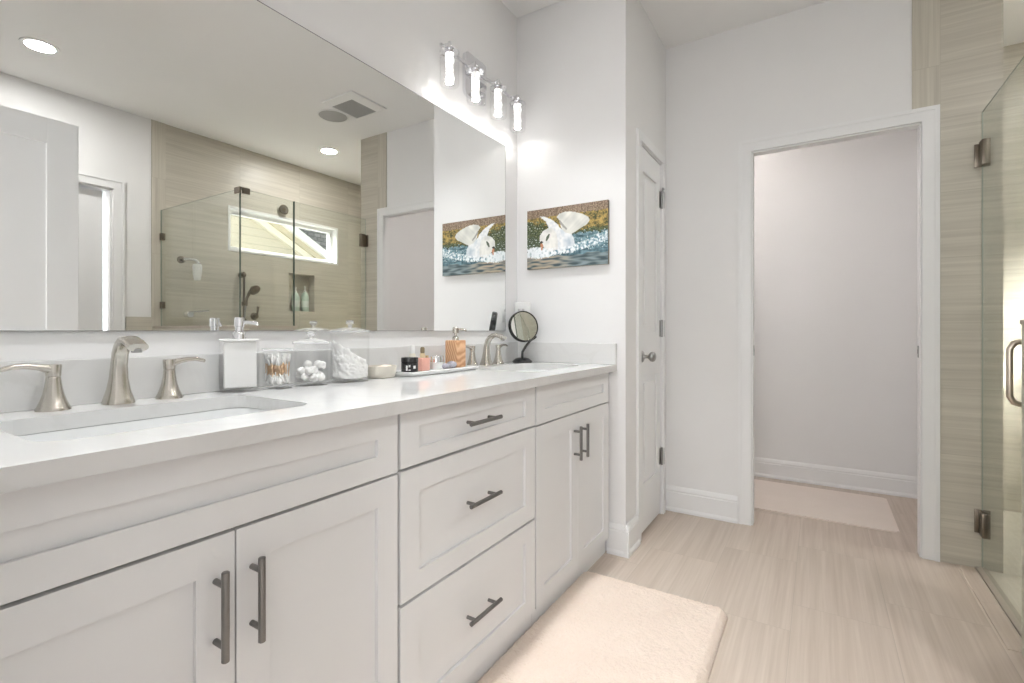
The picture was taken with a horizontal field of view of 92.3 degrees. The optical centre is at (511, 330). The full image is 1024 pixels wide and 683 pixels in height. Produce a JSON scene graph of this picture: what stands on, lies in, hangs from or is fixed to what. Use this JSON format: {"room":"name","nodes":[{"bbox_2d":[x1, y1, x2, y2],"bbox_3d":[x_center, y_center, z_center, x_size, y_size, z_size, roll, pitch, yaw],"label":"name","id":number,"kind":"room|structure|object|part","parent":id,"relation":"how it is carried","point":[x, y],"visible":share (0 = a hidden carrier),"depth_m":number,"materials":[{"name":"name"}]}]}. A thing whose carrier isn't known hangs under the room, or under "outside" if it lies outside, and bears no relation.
{"room":"bathroom","nodes":[
{"label":"bathroom","id":0,"kind":"room"},
{"bbox_2d":[0,0,516,361],"bbox_3d":[-0.166,-0.307,2.519,0.198,2.745,4.300,0,0,32],"label":"wall","id":1,"kind":"structure","parent":0,"point":[401,40],"depth_m":1.93,"materials":[{"name":"paint"}]},
{"bbox_2d":[0,0,505,330],"bbox_3d":[-0.600,-0.474,1.628,0.008,0.950,2.128,0,0,32],"label":"wall mirror","id":2,"kind":"object","parent":1,"relation":"attached to","point":[166,165],"visible":1,"depth_m":1.33,"materials":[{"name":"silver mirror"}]},
{"bbox_2d":[0,342,517,412],"bbox_3d":[-0.547,0.112,1.706,0.013,0.100,2.196,0,0,32],"label":"backsplash","id":3,"kind":"structure","parent":1,"relation":"attached to","point":[84,381],"depth_m":1.19,"materials":[{"name":"white stone"}]},
{"bbox_2d":[440,41,524,129],"bbox_3d":[-0.120,-1.144,2.293,0.118,0.262,0.666,0,0,32],"label":"vanity light","id":4,"kind":"object","parent":1,"relation":"attached to","point":[474,73],"visible":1,"depth_m":2.24,"materials":[{"name":"white glass"}]},
{"bbox_3d":[-0.259,-1.085,2.035,0.037,0.119,0.037,0,0,32],"label":"bulb","id":5,"kind":"part","parent":4,"relation":"part of","materials":[{"name":"white glass"}]},
{"bbox_3d":[-0.162,-1.085,2.190,0.037,0.119,0.037,0,0,32],"label":"bulb","id":6,"kind":"part","parent":4,"relation":"part of","materials":[{"name":"white glass"}]},
{"bbox_3d":[-0.066,-1.085,2.344,0.037,0.119,0.037,0,0,32],"label":"bulb","id":7,"kind":"part","parent":4,"relation":"part of","materials":[{"name":"white glass"}]},
{"bbox_3d":[0.028,-1.085,2.495,0.037,0.119,0.037,0,0,32],"label":"bulb","id":8,"kind":"part","parent":4,"relation":"part of","materials":[{"name":"white glass"}]},
{"bbox_2d":[517,0,631,550],"bbox_3d":[0.309,-0.307,2.526,0.600,2.745,0.100,0,0,32],"label":"wall","id":9,"kind":"structure","parent":0,"point":[574,57],"depth_m":2.43,"materials":[{"name":"paint"}]},
{"bbox_2d":[527,200,608,269],"bbox_3d":[0.275,-0.473,2.478,0.447,0.307,0.018,0,0,32],"label":"picture","id":10,"kind":"object","parent":9,"relation":"attached to","point":[575,235],"visible":1,"depth_m":2.46,"materials":[{"name":"paper"}]},
{"bbox_2d":[607,522,629,558],"bbox_3d":[0.504,0.993,2.333,0.107,0.145,0.022,0,0,32],"label":"baseboard","id":11,"kind":"structure","parent":9,"relation":"attached to","point":[615,542],"depth_m":2.33,"materials":[{"name":"paint"}]},
{"bbox_2d":[632,0,665,517],"bbox_3d":[0.712,-0.307,2.699,0.100,2.745,0.620,0,0,32],"label":"wall","id":12,"kind":"structure","parent":0,"point":[648,51],"depth_m":2.53,"materials":[{"name":"paint"}]},
{"bbox_2d":[624,514,640,557],"bbox_3d":[0.584,0.993,2.380,0.022,0.145,0.185,0,0,32],"label":"baseboard","id":13,"kind":"structure","parent":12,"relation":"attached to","point":[635,542],"depth_m":2.38,"materials":[{"name":"paint"}]},
{"bbox_2d":[636,128,665,540],"bbox_3d":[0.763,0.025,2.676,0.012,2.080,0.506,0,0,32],"label":"trim","id":14,"kind":"structure","parent":12,"relation":"attached to","point":[641,138],"depth_m":2.48,"materials":[{"name":"paint"}]},
{"bbox_2d":[642,147,663,531],"bbox_3d":[0.775,0.048,2.678,0.107,2.010,0.415,0,0,32],"label":"door","id":15,"kind":"structure","parent":12,"relation":"in","point":[652,198],"depth_m":2.69,"materials":[{"name":"paint"}]},
{"bbox_3d":[0.705,0.135,2.534,0.072,0.060,0.060,0,0,32],"label":"knob","id":16,"kind":"part","parent":15,"relation":"part of","materials":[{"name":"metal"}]},
{"bbox_2d":[500,0,1023,48],"bbox_3d":[0.595,-1.740,0.572,3.550,0.120,7.000,0,0,32],"label":"ceiling","id":17,"kind":"structure","parent":0,"point":[675,22],"depth_m":2.60,"materials":[{"name":"paint"}]},
{"bbox_2d":[666,0,921,556],"bbox_3d":[1.295,-0.307,2.733,2.054,2.745,0.055,0,0,32],"label":"wall","id":18,"kind":"structure","parent":0,"point":[829,62],"depth_m":2.77,"materials":[{"name":"paint"}]},
{"bbox_2d":[666,485,737,523],"bbox_3d":[1.080,0.993,2.822,0.396,0.145,0.022,0,0,32],"label":"baseboard","id":19,"kind":"structure","parent":18,"relation":"attached to","point":[711,505],"depth_m":2.81,"materials":[{"name":"paint"}]},
{"bbox_2d":[738,104,939,561],"bbox_3d":[1.613,0.012,2.492,0.850,2.106,0.018,0,0,32],"label":"trim","id":20,"kind":"structure","parent":18,"relation":"attached to","point":[929,116],"depth_m":2.30,"materials":[{"name":"paint"}]},
{"bbox_2d":[912,0,939,108],"bbox_3d":[1.934,-1.361,2.297,0.102,0.638,0.008,0,0,32],"label":"tile","id":21,"kind":"structure","parent":18,"relation":"attached to","point":[925,13],"depth_m":2.29,"materials":[{"name":"beige tile"}]},
{"bbox_2d":[940,0,1002,572],"bbox_3d":[2.067,-0.307,2.215,0.211,2.745,0.008,0,0,32],"label":"wall tile","id":22,"kind":"structure","parent":18,"relation":"attached to","point":[971,31],"depth_m":2.22,"materials":[{"name":"beige tile"}]},
{"bbox_2d":[974,57,1023,566],"bbox_3d":[1.911,0.038,1.896,0.143,2.022,0.696,0,0,32],"label":"shower door","id":23,"kind":"structure","parent":22,"relation":"attached to","point":[982,151],"depth_m":2.14,"materials":[{"name":"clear glass"}]},
{"bbox_3d":[1.760,0.145,1.654,0.143,0.242,0.028,0,0,32],"label":"handle","id":24,"kind":"part","parent":23,"relation":"part of","materials":[{"name":"silver metal"}]},
{"bbox_2d":[588,476,1023,682],"bbox_3d":[0.595,1.115,0.572,3.550,0.100,6.800,0,0,32],"label":"floor","id":25,"kind":"structure","parent":0,"point":[803,599],"depth_m":1.98,"materials":[{"name":"wood"}]},
{"bbox_2d":[0,415,397,682],"bbox_3d":[-0.681,0.629,0.975,0.558,0.872,0.776,0,0,32],"label":"base cabinet","id":26,"kind":"object","parent":25,"relation":"on","point":[274,560],"visible":0.93,"depth_m":0.82,"materials":[{"name":"paint"}]},
{"bbox_3d":[-0.586,0.668,0.688,0.019,0.649,0.383,0,0,32],"label":"door","id":27,"kind":"part","parent":26,"relation":"part of","materials":[{"name":"paint"}]},
{"bbox_3d":[-0.478,0.468,0.808,0.037,0.147,0.012,0,0,32],"label":"handle","id":28,"kind":"part","parent":26,"relation":"part of","materials":[{"name":"metal"}]},
{"bbox_3d":[-0.445,0.468,0.861,0.037,0.147,0.012,0,0,32],"label":"handle","id":29,"kind":"part","parent":26,"relation":"part of","materials":[{"name":"metal"}]},
{"bbox_2d":[0,342,616,493],"bbox_3d":[-0.317,0.127,1.562,0.557,0.130,2.196,0,0,32],"label":"countertop","id":30,"kind":"structure","parent":26,"relation":"on","point":[296,407],"depth_m":1.09,"materials":[{"name":"white stone"}]},
{"bbox_2d":[0,336,205,411],"bbox_3d":[-0.847,0.087,1.071,0.132,0.151,0.372,0,0,32],"label":"faucet","id":31,"kind":"object","parent":30,"relation":"on","point":[118,391],"visible":1,"depth_m":1.07,"materials":[{"name":"silver metal"}]},
{"bbox_3d":[-0.952,0.079,0.973,0.027,0.028,0.094,0,0,32],"label":"lever","id":32,"kind":"part","parent":31,"relation":"part of","materials":[{"name":"silver metal"}]},
{"bbox_3d":[-0.935,0.128,1.002,0.056,0.068,0.056,0,0,32],"label":"handle","id":33,"kind":"part","parent":31,"relation":"part of","materials":[{"name":"silver metal"}]},
{"bbox_3d":[-0.844,0.087,1.075,0.132,0.151,0.057,0,0,32],"label":"spout","id":34,"kind":"part","parent":31,"relation":"part of","materials":[{"name":"silver metal"}]},
{"bbox_3d":[-0.823,0.128,1.181,0.056,0.068,0.056,0,0,32],"label":"handle","id":35,"kind":"part","parent":31,"relation":"part of","materials":[{"name":"silver metal"}]},
{"bbox_3d":[-0.805,0.079,1.209,0.027,0.028,0.094,0,0,32],"label":"lever","id":36,"kind":"part","parent":31,"relation":"part of","materials":[{"name":"silver metal"}]},
{"bbox_2d":[17,408,267,441],"bbox_3d":[-0.679,0.266,0.971,0.318,0.146,0.473,0,0,32],"label":"sink","id":37,"kind":"object","parent":30,"relation":"in","point":[98,430],"visible":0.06,"depth_m":1.05,"materials":[{"name":"white ceramic"}]},
{"bbox_2d":[219,317,258,388],"bbox_3d":[-0.724,0.064,1.305,0.092,0.197,0.060,0,0,-31],"label":"soap dispenser","id":38,"kind":"object","parent":30,"relation":"on","point":[240,353],"visible":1,"depth_m":1.29,"materials":[{"name":"white ceramic"}]},
{"bbox_3d":[-0.724,0.025,1.305,0.092,0.006,0.060,0,0,-31],"label":"lid","id":39,"kind":"part","parent":38,"relation":"part of","materials":[{"name":"white plastic"}]},
{"bbox_2d":[224,341,256,388],"bbox_3d":[-0.722,0.089,1.306,0.076,0.122,0.048,0,0,-31],"label":"bottle","id":40,"kind":"object","parent":38,"relation":"on","point":[240,357],"depth_m":1.29,"materials":[{"name":"white plastic"}]},
{"bbox_2d":[367,365,396,378],"bbox_3d":[-0.452,0.141,1.696,0.093,0.041,0.116,0,0,32],"label":"dish","id":41,"kind":"object","parent":30,"relation":"on","point":[374,372],"visible":0.91,"depth_m":1.65,"materials":[{"name":"beige ceramic"}]},
{"bbox_2d":[395,365,478,376],"bbox_3d":[-0.294,0.154,1.903,0.123,0.016,0.393,0,0,32],"label":"tray","id":42,"kind":"object","parent":30,"relation":"on","point":[467,367],"visible":0.53,"depth_m":1.82,"materials":[{"name":"white ceramic"}]},
{"bbox_2d":[401,357,417,371],"bbox_3d":[-0.367,0.124,1.764,0.061,0.056,0.061,0,0,32],"label":"jar","id":43,"kind":"object","parent":42,"relation":"on","point":[409,364],"visible":0.86,"depth_m":1.74,"materials":[{"name":"black glass"}]},
{"bbox_3d":[-0.367,0.104,1.764,0.061,0.018,0.061,0,0,32],"label":"lid","id":44,"kind":"part","parent":43,"relation":"part of","materials":[{"name":"black plastic"}]},
{"bbox_2d":[409,345,415,356],"bbox_3d":[-0.375,0.104,1.851,0.024,0.096,0.024,0,0,32],"label":"tube","id":45,"kind":"object","parent":42,"relation":"on","point":[412,347],"visible":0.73,"depth_m":1.84,"materials":[{"name":"beige plastic"}]},
{"bbox_2d":[418,347,429,370],"bbox_3d":[-0.339,0.107,1.862,0.036,0.090,0.048,0,0,32],"label":"perfume bottle","id":46,"kind":"object","parent":42,"relation":"on","point":[423,362],"visible":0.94,"depth_m":1.85,"materials":[{"name":"pink glass"}]},
{"bbox_2d":[430,355,443,369],"bbox_3d":[-0.297,0.125,1.938,0.054,0.053,0.054,0,0,32],"label":"lid jar","id":47,"kind":"object","parent":42,"relation":"on","point":[436,361],"visible":0.98,"depth_m":1.92,"materials":[{"name":"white glass"}]},
{"bbox_3d":[-0.297,0.111,1.938,0.054,0.024,0.054,0,0,32],"label":"lid","id":48,"kind":"part","parent":47,"relation":"part of","materials":[{"name":"silver metal"}]},
{"bbox_2d":[442,363,449,368],"bbox_3d":[-0.263,0.140,1.939,0.032,0.024,0.035,0,0,32],"label":"crystal","id":49,"kind":"object","parent":42,"relation":"on","point":[444,365],"visible":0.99,"depth_m":1.93},
{"bbox_2d":[447,361,456,367],"bbox_3d":[-0.242,0.137,1.985,0.039,0.030,0.043,0,0,32],"label":"crystal","id":50,"kind":"object","parent":42,"relation":"on","point":[453,364],"visible":0.81,"depth_m":1.97},
{"bbox_2d":[445,327,466,367],"bbox_3d":[-0.232,0.069,2.043,0.068,0.166,0.064,0,0,32],"label":"pump bottle","id":51,"kind":"object","parent":42,"relation":"on","point":[455,349],"visible":0.97,"depth_m":2.02,"materials":[{"name":"brown wood"}]},
{"bbox_2d":[466,333,507,365],"bbox_3d":[-0.091,0.087,2.283,0.132,0.151,0.372,0,0,32],"label":"faucet","id":52,"kind":"object","parent":30,"relation":"on","point":[486,360],"visible":0.91,"depth_m":2.29,"materials":[{"name":"silver metal"}]},
{"bbox_3d":[-0.196,0.079,2.185,0.027,0.028,0.094,0,0,32],"label":"lever","id":53,"kind":"part","parent":52,"relation":"part of","materials":[{"name":"silver metal"}]},
{"bbox_3d":[-0.179,0.128,2.213,0.056,0.068,0.056,0,0,32],"label":"handle","id":54,"kind":"part","parent":52,"relation":"part of","materials":[{"name":"silver metal"}]},
{"bbox_3d":[-0.089,0.087,2.287,0.132,0.151,0.057,0,0,32],"label":"spout","id":55,"kind":"part","parent":52,"relation":"part of","materials":[{"name":"silver metal"}]},
{"bbox_3d":[-0.067,0.128,2.392,0.056,0.068,0.056,0,0,32],"label":"handle","id":56,"kind":"part","parent":52,"relation":"part of","materials":[{"name":"silver metal"}]},
{"bbox_3d":[-0.049,0.079,2.420,0.027,0.028,0.094,0,0,32],"label":"lever","id":57,"kind":"part","parent":52,"relation":"part of","materials":[{"name":"silver metal"}]},
{"bbox_2d":[508,311,537,362],"bbox_3d":[0.059,0.031,2.496,0.109,0.263,0.145,0,0,32],"label":"makeup mirror","id":58,"kind":"object","parent":30,"relation":"on","point":[522,325],"visible":0.99,"depth_m":2.48,"materials":[{"name":"black plastic"}]},
{"bbox_3d":[0.061,-0.022,2.489,0.147,0.146,0.029,0,0,-25],"label":"glass","id":59,"kind":"part","parent":58,"relation":"part of","materials":[{"name":"silver mirror"}]},
{"bbox_3d":[0.087,0.084,2.508,0.089,0.116,0.015,0,0,-25],"label":"arm","id":60,"kind":"part","parent":58,"relation":"part of","materials":[{"name":"black plastic"}]},
{"bbox_2d":[515,369,544,371],"bbox_3d":[0.084,0.266,2.193,0.318,0.146,0.473,0,0,32],"label":"sink","id":61,"kind":"object","parent":30,"relation":"in","point":[525,370],"visible":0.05,"depth_m":2.44,"materials":[{"name":"white ceramic"}]},
{"bbox_3d":[-0.520,0.064,1.576,0.130,0.195,0.130,0,0,32],"label":"lidded jar","id":62,"kind":"object","parent":30,"relation":"on","visible":0},
{"bbox_2d":[331,340,367,378],"bbox_3d":[-0.520,0.089,1.576,0.111,0.122,0.111,0,0,32],"label":"cotton wool","id":63,"kind":"object","parent":62,"relation":"on","point":[346,364],"visible":1,"depth_m":1.53,"materials":[{"name":"white fabric"}]},
{"bbox_3d":[-0.597,0.082,1.463,0.104,0.160,0.104,0,0,32],"label":"lidded jar","id":64,"kind":"object","parent":30,"relation":"on","visible":0},
{"bbox_2d":[295,374,301,380],"bbox_3d":[-0.625,0.137,1.448,0.024,0.023,0.024,0,0,-36],"label":"ball","id":65,"kind":"object","parent":64,"relation":"in","point":[298,377],"visible":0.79,"depth_m":1.44,"materials":[{"name":"fabric"}]},
{"bbox_2d":[296,367,304,374],"bbox_3d":[-0.618,0.120,1.440,0.025,0.026,0.026,0,0,-26],"label":"ball","id":66,"kind":"object","parent":64,"relation":"in","point":[301,370],"visible":0.94,"depth_m":1.43,"materials":[{"name":"fabric"}]},
{"bbox_2d":[301,373,308,380],"bbox_3d":[-0.604,0.136,1.436,0.024,0.026,0.024,0,0,-4],"label":"ball","id":67,"kind":"object","parent":64,"relation":"in","point":[304,377],"visible":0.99,"depth_m":1.43,"materials":[{"name":"fabric"}]},
{"bbox_2d":[303,360,311,366],"bbox_3d":[-0.614,0.102,1.477,0.026,0.027,0.026,0,0,-32],"label":"ball","id":68,"kind":"object","parent":64,"relation":"in","point":[307,363],"visible":0.81,"depth_m":1.47,"materials":[{"name":"fabric"}]},
{"bbox_2d":[305,367,312,374],"bbox_3d":[-0.591,0.117,1.432,0.023,0.023,0.023,0,0,-25],"label":"ball","id":69,"kind":"object","parent":64,"relation":"in","point":[308,370],"visible":1,"depth_m":1.42,"materials":[{"name":"fabric"}]},
{"bbox_2d":[309,374,317,381],"bbox_3d":[-0.581,0.138,1.439,0.024,0.024,0.024,0,0,-21],"label":"ball","id":70,"kind":"object","parent":64,"relation":"in","point":[313,377],"visible":1,"depth_m":1.43,"materials":[{"name":"fabric"}]},
{"bbox_2d":[311,366,317,373],"bbox_3d":[-0.586,0.117,1.452,0.027,0.025,0.026,0,0,-11],"label":"ball","id":71,"kind":"object","parent":64,"relation":"in","point":[315,369],"visible":0.76,"depth_m":1.45,"materials":[{"name":"fabric"}]},
{"bbox_2d":[313,360,320,368],"bbox_3d":[-0.588,0.103,1.492,0.027,0.026,0.027,0,0,-27],"label":"ball","id":72,"kind":"object","parent":64,"relation":"in","point":[317,361],"visible":0.42,"depth_m":1.48,"materials":[{"name":"fabric"}]},
{"bbox_2d":[317,372,324,380],"bbox_3d":[-0.568,0.137,1.455,0.025,0.027,0.025,0,0,25],"label":"ball","id":73,"kind":"object","parent":64,"relation":"in","point":[320,375],"visible":0.93,"depth_m":1.45,"materials":[{"name":"fabric"}]},
{"bbox_2d":[317,361,325,368],"bbox_3d":[-0.568,0.103,1.469,0.024,0.025,0.024,0,0,-1],"label":"ball","id":74,"kind":"object","parent":64,"relation":"in","point":[321,365],"visible":1,"depth_m":1.46,"materials":[{"name":"fabric"}]},
{"bbox_3d":[-0.657,0.106,1.379,0.081,0.112,0.081,0,0,32],"label":"jar","id":75,"kind":"object","parent":30,"relation":"on","visible":0},
{"bbox_2d":[264,353,290,384],"bbox_3d":[-0.657,0.107,1.378,0.066,0.088,0.067,0,0,32],"label":"cotton swabs","id":76,"kind":"object","parent":75,"relation":"in","point":[277,373],"visible":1,"depth_m":1.36,"materials":[{"name":"fabric"}]},
{"bbox_3d":[-0.382,0.668,1.015,0.019,0.649,0.382,0,0,32],"label":"door","id":77,"kind":"part","parent":26,"relation":"part of","materials":[{"name":"paint"}]},
{"bbox_2d":[394,387,534,682],"bbox_3d":[-0.298,0.629,1.589,0.558,0.872,0.671,0,0,32],"label":"base cabinet","id":78,"kind":"object","parent":25,"relation":"on","point":[466,472],"visible":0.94,"depth_m":1.40,"materials":[{"name":"paint"}]},
{"bbox_3d":[-0.101,0.501,1.466,0.019,0.319,0.659,0,0,32],"label":"drawer","id":79,"kind":"part","parent":78,"relation":"part of","materials":[{"name":"paint"}]},
{"bbox_3d":[-0.101,0.831,1.466,0.019,0.324,0.659,0,0,32],"label":"drawer","id":80,"kind":"part","parent":78,"relation":"part of","materials":[{"name":"paint"}]},
{"bbox_3d":[-0.101,0.267,1.466,0.019,0.135,0.659,0,0,32],"label":"drawer","id":81,"kind":"part","parent":78,"relation":"part of","materials":[{"name":"paint"}]},
{"bbox_3d":[-0.084,0.819,1.440,0.037,0.012,0.155,0,0,32],"label":"handle","id":82,"kind":"part","parent":78,"relation":"part of","materials":[{"name":"metal"}]},
{"bbox_3d":[-0.084,0.492,1.440,0.037,0.012,0.155,0,0,32],"label":"handle","id":83,"kind":"part","parent":78,"relation":"part of","materials":[{"name":"metal"}]},
{"bbox_3d":[-0.084,0.262,1.440,0.037,0.012,0.155,0,0,32],"label":"handle","id":84,"kind":"part","parent":78,"relation":"part of","materials":[{"name":"metal"}]},
{"bbox_2d":[531,372,608,625],"bbox_3d":[0.069,0.629,2.178,0.558,0.872,0.718,0,0,32],"label":"base cabinet","id":85,"kind":"object","parent":25,"relation":"on","point":[571,425],"visible":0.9,"depth_m":1.99,"materials":[{"name":"paint"}]},
{"bbox_3d":[0.173,0.668,1.904,0.019,0.649,0.355,0,0,32],"label":"door","id":86,"kind":"part","parent":85,"relation":"part of","materials":[{"name":"paint"}]},
{"bbox_3d":[0.267,0.269,2.055,0.019,0.139,0.710,0,0,32],"label":"false drawer","id":87,"kind":"part","parent":85,"relation":"part of","materials":[{"name":"paint"}]},
{"bbox_3d":[0.271,0.460,2.009,0.037,0.138,0.012,0,0,32],"label":"handle","id":88,"kind":"part","parent":85,"relation":"part of","materials":[{"name":"metal"}]},
{"bbox_3d":[0.308,0.460,2.068,0.037,0.138,0.012,0,0,32],"label":"handle","id":89,"kind":"part","parent":85,"relation":"part of","materials":[{"name":"metal"}]},
{"bbox_3d":[0.361,0.668,2.207,0.019,0.649,0.352,0,0,32],"label":"door","id":90,"kind":"part","parent":85,"relation":"part of","materials":[{"name":"paint"}]},
{"bbox_2d":[477,571,727,682],"bbox_3d":[0.274,1.046,1.529,0.584,0.037,1.085,0,0,32],"label":"rug","id":91,"kind":"object","parent":25,"relation":"on","point":[601,629],"visible":1,"depth_m":1.64,"materials":[{"name":"beige fabric"}]},
{"bbox_2d":[754,479,899,532],"bbox_3d":[1.675,1.062,3.167,1.235,0.007,0.623,0,0,32],"label":"rug","id":92,"kind":"object","parent":25,"relation":"on","point":[872,512],"visible":0.53,"depth_m":2.97,"materials":[{"name":"beige fabric"}]},
{"bbox_2d":[957,564,1021,652],"bbox_3d":[1.864,1.063,1.923,0.058,0.003,0.700,0,0,32],"label":"shower curb","id":93,"kind":"structure","parent":25,"relation":"on","point":[1003,626],"depth_m":1.86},
{"bbox_2d":[754,42,1023,512],"bbox_3d":[2.322,-0.307,3.340,3.550,2.745,0.105,0,0,32],"label":"wall","id":94,"kind":"structure","parent":0,"point":[835,224],"depth_m":3.31,"materials":[{"name":"paint"}]},
{"bbox_2d":[754,457,916,498],"bbox_3d":[1.733,0.998,3.638,2.035,0.135,0.022,0,0,32],"label":"baseboard","id":95,"kind":"structure","parent":94,"relation":"attached to","point":[838,477],"depth_m":3.33,"materials":[{"name":"paint"}]},
{"bbox_2d":[1022,324,1023,656],"bbox_3d":[2.069,0.522,1.109,1.202,1.085,0.452,0,0,32],"label":"wall","id":96,"kind":"structure","parent":0,"point":[1022,324],"depth_m":1.60,"materials":[{"name":"tile"}]},
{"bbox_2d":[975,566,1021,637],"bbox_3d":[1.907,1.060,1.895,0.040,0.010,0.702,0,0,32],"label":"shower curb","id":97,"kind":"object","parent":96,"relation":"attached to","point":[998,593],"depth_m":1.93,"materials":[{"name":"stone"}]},
{"bbox_3d":[0.068,-0.085,2.612,0.074,0.120,0.009,0,0,32],"label":"wall outlet","id":98,"kind":"object","parent":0,"visible":0},
{"bbox_2d":[515,302,530,312],"bbox_3d":[0.055,-0.097,2.595,0.083,0.104,0.035,0,0,32],"label":"outlet cover","id":99,"kind":"object","parent":98,"relation":"attached to","point":[519,306],"visible":0.52,"depth_m":2.58,"materials":[{"name":"white plastic"}]}
]}

